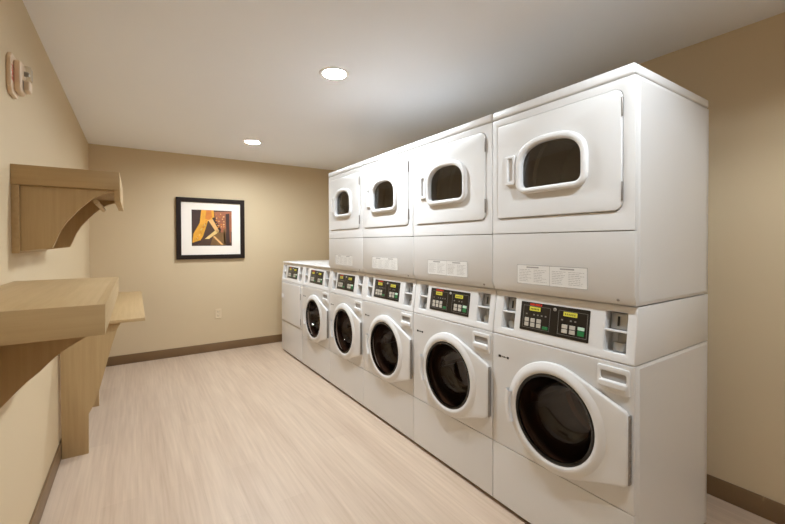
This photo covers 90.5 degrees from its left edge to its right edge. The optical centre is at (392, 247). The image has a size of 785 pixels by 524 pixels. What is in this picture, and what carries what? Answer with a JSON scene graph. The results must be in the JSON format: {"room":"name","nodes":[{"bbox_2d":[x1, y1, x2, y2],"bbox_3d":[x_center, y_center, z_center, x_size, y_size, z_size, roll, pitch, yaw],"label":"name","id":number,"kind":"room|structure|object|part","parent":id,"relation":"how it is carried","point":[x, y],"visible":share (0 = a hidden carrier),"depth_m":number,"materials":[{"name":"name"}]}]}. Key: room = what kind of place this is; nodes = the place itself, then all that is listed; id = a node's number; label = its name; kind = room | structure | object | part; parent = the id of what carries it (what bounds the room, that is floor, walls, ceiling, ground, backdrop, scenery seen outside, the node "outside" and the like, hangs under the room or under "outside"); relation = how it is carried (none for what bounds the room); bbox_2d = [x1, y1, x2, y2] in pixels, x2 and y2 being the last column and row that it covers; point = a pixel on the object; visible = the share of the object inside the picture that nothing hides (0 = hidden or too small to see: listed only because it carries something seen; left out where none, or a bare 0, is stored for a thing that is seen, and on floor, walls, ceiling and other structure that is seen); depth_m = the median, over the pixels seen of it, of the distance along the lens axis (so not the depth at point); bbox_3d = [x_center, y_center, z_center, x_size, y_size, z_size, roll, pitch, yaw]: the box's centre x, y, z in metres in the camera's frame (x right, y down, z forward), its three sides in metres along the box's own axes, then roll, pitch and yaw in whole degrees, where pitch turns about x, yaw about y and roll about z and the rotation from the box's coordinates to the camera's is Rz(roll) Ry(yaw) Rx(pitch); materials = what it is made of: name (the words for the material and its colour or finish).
{"room":"laundry","nodes":[
{"label":"laundry","id":0,"kind":"room"},
{"bbox_2d":[0,0,89,523],"bbox_3d":[-1.216,0.051,1.020,0.100,2.554,7.644,-1,1,-34],"label":"wall","id":1,"kind":"structure","parent":0,"point":[40,128],"depth_m":1.81,"materials":[{"name":"beige paint"}]},
{"bbox_2d":[6,52,32,98],"bbox_3d":[-1.471,-0.671,1.538,0.060,0.156,0.124,-1,1,-34],"label":"fire alarm strobe","id":2,"kind":"object","parent":1,"relation":"attached to","point":[17,85],"visible":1,"depth_m":1.51,"materials":[{"name":"beige plastic"}]},
{"bbox_3d":[-1.490,-0.671,1.526,0.016,0.156,0.124,-1,1,-34],"label":"plate","id":3,"kind":"part","parent":2,"relation":"part of","materials":[{"name":"beige plastic"}]},
{"bbox_2d":[29,438,61,523],"bbox_3d":[-1.166,1.277,1.064,0.011,0.102,7.444,-1,1,-34],"label":"baseboard","id":4,"kind":"structure","parent":1,"relation":"attached to","point":[36,517],"depth_m":2.03,"materials":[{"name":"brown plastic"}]},
{"bbox_2d":[0,277,118,407],"bbox_3d":[-1.101,0.291,1.248,0.340,0.310,0.943,-1,1,-34],"label":"wall shelf","id":5,"kind":"object","parent":1,"relation":"attached to","point":[40,319],"visible":1,"depth_m":1.02,"materials":[{"name":"brown wood"}]},
{"bbox_3d":[-1.110,0.173,1.243,0.320,0.074,0.940,-1,1,-34],"label":"shelf","id":6,"kind":"part","parent":5,"relation":"part of","materials":[{"name":"brown wood"}]},
{"bbox_2d":[10,164,123,252],"bbox_3d":[-1.498,-0.155,1.851,0.351,0.350,0.577,-1,1,-34],"label":"wall shelf","id":7,"kind":"object","parent":1,"relation":"attached to","point":[50,205],"visible":1,"depth_m":1.59,"materials":[{"name":"brown wood"}]},
{"bbox_3d":[-1.636,-0.114,1.762,0.024,0.270,0.573,-1,1,-34],"label":"rail","id":8,"kind":"part","parent":7,"relation":"part of","materials":[{"name":"brown wood"}]},
{"bbox_3d":[-1.509,-0.290,1.844,0.328,0.079,0.574,-1,1,-34],"label":"shelf","id":9,"kind":"part","parent":7,"relation":"part of","materials":[{"name":"brown wood"}]},
{"bbox_3d":[-1.426,-0.201,1.897,0.021,0.021,0.498,-1,1,-34],"label":"hanging rod","id":10,"kind":"part","parent":7,"relation":"part of","materials":[{"name":"brown wood"}]},
{"bbox_2d":[88,144,334,356],"bbox_3d":[-2.037,0.010,5.001,2.933,2.554,0.100,-1,1,-34],"label":"wall","id":11,"kind":"structure","parent":0,"point":[286,207],"depth_m":4.73,"materials":[{"name":"beige paint"}]},
{"bbox_2d":[106,334,281,366],"bbox_3d":[-2.002,1.236,4.969,2.911,0.102,0.011,-1,1,-34],"label":"baseboard","id":12,"kind":"structure","parent":11,"relation":"attached to","point":[189,350],"depth_m":4.67,"materials":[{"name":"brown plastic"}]},
{"bbox_2d":[176,197,244,259],"bbox_3d":[-2.226,-0.228,4.793,0.770,0.740,0.033,-1,1,-34],"label":"framed picture","id":13,"kind":"object","parent":11,"relation":"attached to","point":[206,228],"visible":1,"depth_m":4.78,"materials":[{"name":"black metal"}]},
{"bbox_2d":[191,209,231,245],"bbox_3d":[-2.227,-0.237,4.803,0.460,0.444,0.013,-1,1,-34],"label":"print","id":14,"kind":"object","parent":13,"relation":"attached to","point":[209,227],"depth_m":4.80,"materials":[{"name":"multicoloured paper"}]},
{"bbox_2d":[215,309,220,318],"bbox_3d":[-2.175,0.827,4.854,0.072,0.116,0.006,-1,1,-34],"label":"wall outlet","id":15,"kind":"object","parent":11,"relation":"attached to","point":[217,311],"visible":1,"depth_m":4.85,"materials":[{"name":"beige plastic"}]},
{"bbox_2d":[22,0,784,170],"bbox_3d":[0.044,-1.099,1.845,2.933,0.020,7.444,-1,1,-34],"label":"ceiling","id":16,"kind":"structure","parent":0,"point":[207,78],"depth_m":2.27,"materials":[{"name":"white paint"}]},
{"bbox_2d":[243,140,261,144],"bbox_3d":[-1.477,-1.151,4.104,0.190,0.092,0.190,-1,1,-34],"label":"recessed light","id":17,"kind":"object","parent":16,"relation":"in","point":[252,142],"visible":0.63,"depth_m":4.13,"materials":[{"name":"white glass"}]},
{"bbox_2d":[319,67,349,80],"bbox_3d":[-0.366,-1.136,2.453,0.190,0.092,0.190,-1,1,-34],"label":"recessed light","id":18,"kind":"object","parent":16,"relation":"in","point":[330,73],"visible":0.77,"depth_m":2.46,"materials":[{"name":"white"}]},
{"bbox_2d":[40,342,775,523],"bbox_3d":[0.052,1.365,1.873,3.133,0.100,7.644,-1,1,-34],"label":"floor","id":19,"kind":"structure","parent":0,"point":[254,434],"depth_m":2.38,"materials":[{"name":"plastic"}]},
{"bbox_2d":[60,291,144,459],"bbox_3d":[-2.340,0.888,3.232,0.456,0.840,1.760,-1,1,-34],"label":"countertop","id":20,"kind":"structure","parent":19,"relation":"on","point":[83,363],"depth_m":2.47,"materials":[{"name":"brown wood"}]},
{"bbox_3d":[-1.929,0.906,2.503,0.309,0.818,0.030,-1,1,-34],"label":"leg panel","id":21,"kind":"part","parent":20,"relation":"part of","materials":[{"name":"brown wood"}]},
{"bbox_3d":[-2.410,0.899,3.228,0.309,0.818,0.030,-1,1,-34],"label":"leg panel","id":22,"kind":"part","parent":20,"relation":"part of","materials":[{"name":"brown wood"}]},
{"bbox_2d":[109,291,144,323],"bbox_3d":[-2.341,0.479,3.227,0.456,0.022,1.760,-1,1,-34],"label":"countertop","id":23,"kind":"structure","parent":20,"relation":"on","point":[128,307],"depth_m":2.98,"materials":[{"name":"brown wood"}]},
{"bbox_2d":[282,260,328,361],"bbox_3d":[-0.907,0.730,4.766,0.718,1.112,0.710,-1,1,-34],"label":"washer","id":24,"kind":"object","parent":19,"relation":"on","point":[293,271],"visible":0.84,"depth_m":4.54,"materials":[{"name":"white metal"}]},
{"bbox_3d":[-1.191,0.662,4.582,0.020,0.464,0.641,-1,1,-34],"label":"square door","id":25,"kind":"part","parent":24,"relation":"part of","materials":[{"name":"white metal"}]},
{"bbox_3d":[-1.185,0.660,4.582,0.016,0.490,0.708,-1,1,-34],"label":"panel","id":26,"kind":"part","parent":24,"relation":"part of","materials":[{"name":"white metal"}]},
{"bbox_3d":[-1.183,1.088,4.587,0.016,0.358,0.708,-1,1,-34],"label":"panel","id":27,"kind":"part","parent":24,"relation":"part of","materials":[{"name":"white metal"}]},
{"bbox_3d":[-1.171,0.300,4.568,0.021,0.132,0.328,-1,1,-34],"label":"control panel","id":28,"kind":"part","parent":24,"relation":"part of","materials":[{"name":"black plastic"}]},
{"bbox_3d":[-0.894,0.183,4.770,0.682,0.019,0.708,-1,1,-34],"label":"lid","id":29,"kind":"part","parent":24,"relation":"part of","materials":[{"name":"white metal"}]},
{"bbox_2d":[302,263,331,380],"bbox_3d":[-0.525,0.736,4.161,0.750,1.112,0.710,-1,1,-34],"label":"washer","id":30,"kind":"object","parent":19,"relation":"on","point":[317,276],"visible":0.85,"depth_m":3.95,"materials":[{"name":"white metal"}]},
{"bbox_3d":[-0.789,0.697,3.986,0.016,0.552,0.708,-1,1,-34],"label":"panel","id":31,"kind":"part","parent":30,"relation":"part of","materials":[{"name":"white metal"}]},
{"bbox_3d":[-0.788,1.124,3.990,0.016,0.296,0.708,-1,1,-34],"label":"panel","id":32,"kind":"part","parent":30,"relation":"part of","materials":[{"name":"white metal"}]},
{"bbox_3d":[-0.776,0.305,3.971,0.021,0.132,0.328,-1,1,-34],"label":"control panel","id":33,"kind":"part","parent":30,"relation":"part of","materials":[{"name":"black plastic"}]},
{"bbox_3d":[-0.498,0.189,4.174,0.682,0.019,0.708,-1,1,-34],"label":"lid","id":34,"kind":"part","parent":30,"relation":"part of","materials":[{"name":"white metal"}]},
{"bbox_3d":[-0.647,0.489,3.747,0.009,0.101,0.128,-1,1,-34],"label":"soap drawer","id":35,"kind":"part","parent":30,"relation":"part of","materials":[{"name":"white plastic"}]},
{"bbox_2d":[329,161,365,404],"bbox_3d":[-0.149,0.299,3.588,0.750,1.996,0.648,-1,1,-34],"label":"dryer","id":36,"kind":"object","parent":19,"relation":"on","point":[348,277],"visible":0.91,"depth_m":3.38,"materials":[{"name":"white metal"}]},
{"bbox_2d":[336,255,352,265],"bbox_3d":[-0.428,0.112,3.415,0.001,0.089,0.331,-1,1,-34],"label":"print","id":37,"kind":"object","parent":36,"relation":"attached to","point":[341,260],"depth_m":3.40},
{"bbox_3d":[-0.422,-0.386,3.405,0.018,0.458,0.567,-1,1,-34],"label":"dryer door","id":38,"kind":"part","parent":36,"relation":"part of","materials":[{"name":"white metal"}]},
{"bbox_2d":[330,303,361,358],"bbox_3d":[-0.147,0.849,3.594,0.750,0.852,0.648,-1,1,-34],"label":"door","id":39,"kind":"structure","parent":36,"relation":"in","point":[345,318],"depth_m":3.48,"materials":[{"name":"metal"}]},
{"bbox_3d":[-0.133,-0.679,3.590,0.704,0.042,0.647,-1,1,-34],"label":"lid","id":40,"kind":"part","parent":36,"relation":"part of","materials":[{"name":"white metal"}]},
{"bbox_3d":[-0.412,0.702,3.417,0.016,0.552,0.646,-1,1,-34],"label":"panel","id":41,"kind":"part","parent":36,"relation":"part of","materials":[{"name":"white metal"}]},
{"bbox_3d":[-0.412,0.310,3.424,0.021,0.132,0.322,-1,1,-34],"label":"control panel","id":42,"kind":"part","parent":36,"relation":"part of","materials":[{"name":"black plastic"}]},
{"bbox_3d":[-0.411,1.129,3.422,0.016,0.296,0.646,-1,1,-34],"label":"panel","id":43,"kind":"part","parent":36,"relation":"part of","materials":[{"name":"white metal"}]},
{"bbox_3d":[-0.408,0.062,3.414,0.030,0.280,0.646,-1,1,-34],"label":"dryer panel","id":44,"kind":"part","parent":36,"relation":"part of","materials":[{"name":"white metal"}]},
{"bbox_3d":[-0.283,0.494,3.198,0.009,0.101,0.117,-1,1,-34],"label":"soap drawer","id":45,"kind":"part","parent":36,"relation":"part of","materials":[{"name":"white plastic"}]},
{"bbox_2d":[362,143,418,440],"bbox_3d":[0.219,0.303,3.032,0.750,1.996,0.681,-1,1,-34],"label":"dryer","id":46,"kind":"object","parent":19,"relation":"on","point":[387,178],"visible":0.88,"depth_m":2.81,"materials":[{"name":"white metal"}]},
{"bbox_2d":[373,257,397,270],"bbox_3d":[-0.060,0.117,2.861,0.001,0.089,0.348,-1,1,-34],"label":"print","id":47,"kind":"object","parent":46,"relation":"attached to","point":[379,263],"depth_m":2.85},
{"bbox_3d":[-0.054,-0.381,2.850,0.018,0.458,0.596,-1,1,-34],"label":"dryer door","id":48,"kind":"part","parent":46,"relation":"part of","materials":[{"name":"white metal"}]},
{"bbox_3d":[-0.044,0.315,2.869,0.021,0.132,0.339,-1,1,-34],"label":"control panel","id":49,"kind":"part","parent":46,"relation":"part of","materials":[{"name":"black plastic"}]},
{"bbox_3d":[0.235,-0.674,3.034,0.704,0.042,0.680,-1,1,-34],"label":"lid","id":50,"kind":"part","parent":46,"relation":"part of","materials":[{"name":"white metal"}]},
{"bbox_2d":[365,315,411,381],"bbox_3d":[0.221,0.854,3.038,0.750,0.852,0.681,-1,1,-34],"label":"door","id":51,"kind":"structure","parent":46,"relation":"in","point":[388,338],"depth_m":2.92,"materials":[{"name":"metal"}]},
{"bbox_3d":[-0.044,0.707,2.862,0.016,0.552,0.679,-1,1,-34],"label":"panel","id":52,"kind":"part","parent":46,"relation":"part of","materials":[{"name":"white metal"}]},
{"bbox_3d":[-0.043,1.134,2.866,0.016,0.296,0.679,-1,1,-34],"label":"panel","id":53,"kind":"part","parent":46,"relation":"part of","materials":[{"name":"white metal"}]},
{"bbox_3d":[-0.040,0.067,2.858,0.030,0.280,0.679,-1,1,-34],"label":"dryer panel","id":54,"kind":"part","parent":46,"relation":"part of","materials":[{"name":"white metal"}]},
{"bbox_3d":[0.092,0.499,2.632,0.009,0.101,0.123,-1,1,-34],"label":"soap drawer","id":55,"kind":"part","parent":46,"relation":"part of","materials":[{"name":"white plastic"}]},
{"bbox_2d":[413,114,498,495],"bbox_3d":[0.596,0.309,2.463,0.750,1.996,0.681,-1,1,-34],"label":"dryer","id":56,"kind":"object","parent":19,"relation":"on","point":[455,305],"visible":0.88,"depth_m":2.24,"materials":[{"name":"white metal"}]},
{"bbox_2d":[428,259,467,277],"bbox_3d":[0.317,0.122,2.291,0.001,0.089,0.348,-1,1,-34],"label":"print","id":57,"kind":"object","parent":56,"relation":"attached to","point":[437,268],"depth_m":2.28},
{"bbox_2d":[431,290,468,313],"bbox_3d":[0.334,0.321,2.296,0.015,0.103,0.315,-1,1,-34],"label":"control panel","id":58,"kind":"object","parent":56,"relation":"attached to","point":[443,301],"depth_m":2.29,"materials":[{"name":"black plastic"}]},
{"bbox_3d":[0.333,0.320,2.299,0.021,0.132,0.339,-1,1,-34],"label":"control panel","id":59,"kind":"part","parent":56,"relation":"part of","materials":[{"name":"black plastic"}]},
{"bbox_3d":[0.324,-0.376,2.280,0.018,0.458,0.596,-1,1,-34],"label":"dryer door","id":60,"kind":"part","parent":56,"relation":"part of","materials":[{"name":"white metal"}]},
{"bbox_3d":[0.335,1.139,2.297,0.016,0.296,0.679,-1,1,-34],"label":"panel","id":61,"kind":"part","parent":56,"relation":"part of","materials":[{"name":"white metal"}]},
{"bbox_3d":[0.612,-0.669,2.465,0.704,0.042,0.680,-1,1,-34],"label":"lid","id":62,"kind":"part","parent":56,"relation":"part of","materials":[{"name":"white metal"}]},
{"bbox_3d":[0.334,0.712,2.292,0.016,0.552,0.679,-1,1,-34],"label":"panel","id":63,"kind":"part","parent":56,"relation":"part of","materials":[{"name":"white metal"}]},
{"bbox_3d":[0.337,0.072,2.289,0.030,0.280,0.679,-1,1,-34],"label":"dryer panel","id":64,"kind":"part","parent":56,"relation":"part of","materials":[{"name":"white metal"}]},
{"bbox_2d":[419,332,490,418],"bbox_3d":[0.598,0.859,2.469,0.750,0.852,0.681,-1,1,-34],"label":"door","id":65,"kind":"structure","parent":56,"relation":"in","point":[455,367],"depth_m":2.34,"materials":[{"name":"metal"}]},
{"bbox_3d":[0.470,0.504,2.063,0.009,0.101,0.123,-1,1,-34],"label":"soap drawer","id":66,"kind":"part","parent":56,"relation":"part of","materials":[{"name":"white plastic"}]},
{"bbox_2d":[484,309,489,321],"bbox_3d":[0.519,0.371,2.098,0.049,0.068,0.057,-1,1,-34],"label":"coin return","id":67,"kind":"object","parent":56,"relation":"on","point":[486,311],"depth_m":2.12,"materials":[{"name":"metal"}]},
{"bbox_2d":[493,63,708,523],"bbox_3d":[0.974,0.314,1.894,0.750,1.996,0.681,-1,1,-34],"label":"dryer","id":68,"kind":"object","parent":19,"relation":"on","point":[600,182],"visible":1,"depth_m":1.64,"materials":[{"name":"white metal"}]},
{"bbox_2d":[509,314,514,327],"bbox_3d":[0.613,0.372,1.957,0.049,0.068,0.057,-1,1,-34],"label":"coin return","id":69,"kind":"object","parent":68,"relation":"on","point":[511,316],"depth_m":1.97,"materials":[{"name":"metal"}]},
{"bbox_2d":[517,264,587,289],"bbox_3d":[0.695,0.127,1.722,0.001,0.089,0.348,-1,1,-34],"label":"label","id":70,"kind":"object","parent":68,"relation":"attached to","point":[538,276],"depth_m":1.71,"materials":[{"name":"white paper"}]},
{"bbox_3d":[0.711,0.325,1.730,0.021,0.132,0.339,-1,1,-34],"label":"control panel","id":71,"kind":"part","parent":68,"relation":"part of","materials":[{"name":"black plastic"}]},
{"bbox_2d":[522,305,587,339],"bbox_3d":[0.711,0.326,1.726,0.015,0.103,0.315,-1,1,-34],"label":"control panel","id":72,"kind":"object","parent":68,"relation":"attached to","point":[567,323],"depth_m":1.71,"materials":[{"name":"black plastic"}]},
{"bbox_3d":[0.701,-0.370,1.711,0.018,0.458,0.596,-1,1,-34],"label":"dryer door","id":73,"kind":"part","parent":68,"relation":"part of","materials":[{"name":"white metal"}]},
{"bbox_3d":[0.712,1.144,1.728,0.016,0.296,0.679,-1,1,-34],"label":"panel","id":74,"kind":"part","parent":68,"relation":"part of","materials":[{"name":"white metal"}]},
{"bbox_3d":[0.711,0.717,1.723,0.016,0.552,0.679,-1,1,-34],"label":"panel","id":75,"kind":"part","parent":68,"relation":"part of","materials":[{"name":"white metal"}]},
{"bbox_3d":[0.715,0.077,1.720,0.030,0.280,0.679,-1,1,-34],"label":"dryer panel","id":76,"kind":"part","parent":68,"relation":"part of","materials":[{"name":"white metal"}]},
{"bbox_3d":[0.990,-0.664,1.896,0.704,0.042,0.680,-1,1,-34],"label":"lid","id":77,"kind":"part","parent":68,"relation":"part of","materials":[{"name":"white metal"}]},
{"bbox_2d":[505,340,707,523],"bbox_3d":[0.976,0.864,1.900,0.750,0.852,0.681,-1,1,-34],"label":"washer","id":78,"kind":"object","parent":68,"relation":"in","point":[591,438],"depth_m":1.65,"materials":[{"name":"metal"}]},
{"bbox_3d":[0.847,0.509,1.494,0.009,0.101,0.123,-1,1,-34],"label":"soap drawer","id":79,"kind":"part","parent":68,"relation":"part of","materials":[{"name":"white plastic"}]},
{"bbox_2d":[613,333,626,352],"bbox_3d":[0.897,0.376,1.528,0.049,0.068,0.057,-1,1,-34],"label":"coin return","id":80,"kind":"object","parent":68,"relation":"on","point":[619,339],"depth_m":1.53,"materials":[{"name":"metal"}]},
{"bbox_2d":[639,12,784,504],"bbox_3d":[1.311,0.024,2.696,0.100,2.554,7.644,-1,1,-34],"label":"wall","id":81,"kind":"structure","parent":0,"point":[740,72],"depth_m":1.94,"materials":[{"name":"beige paint"}]},
{"bbox_2d":[707,474,784,523],"bbox_3d":[1.269,1.251,2.679,0.011,0.102,7.444,-1,1,-34],"label":"baseboard","id":82,"kind":"structure","parent":81,"relation":"attached to","point":[771,510],"depth_m":1.93,"materials":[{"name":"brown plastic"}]}
]}

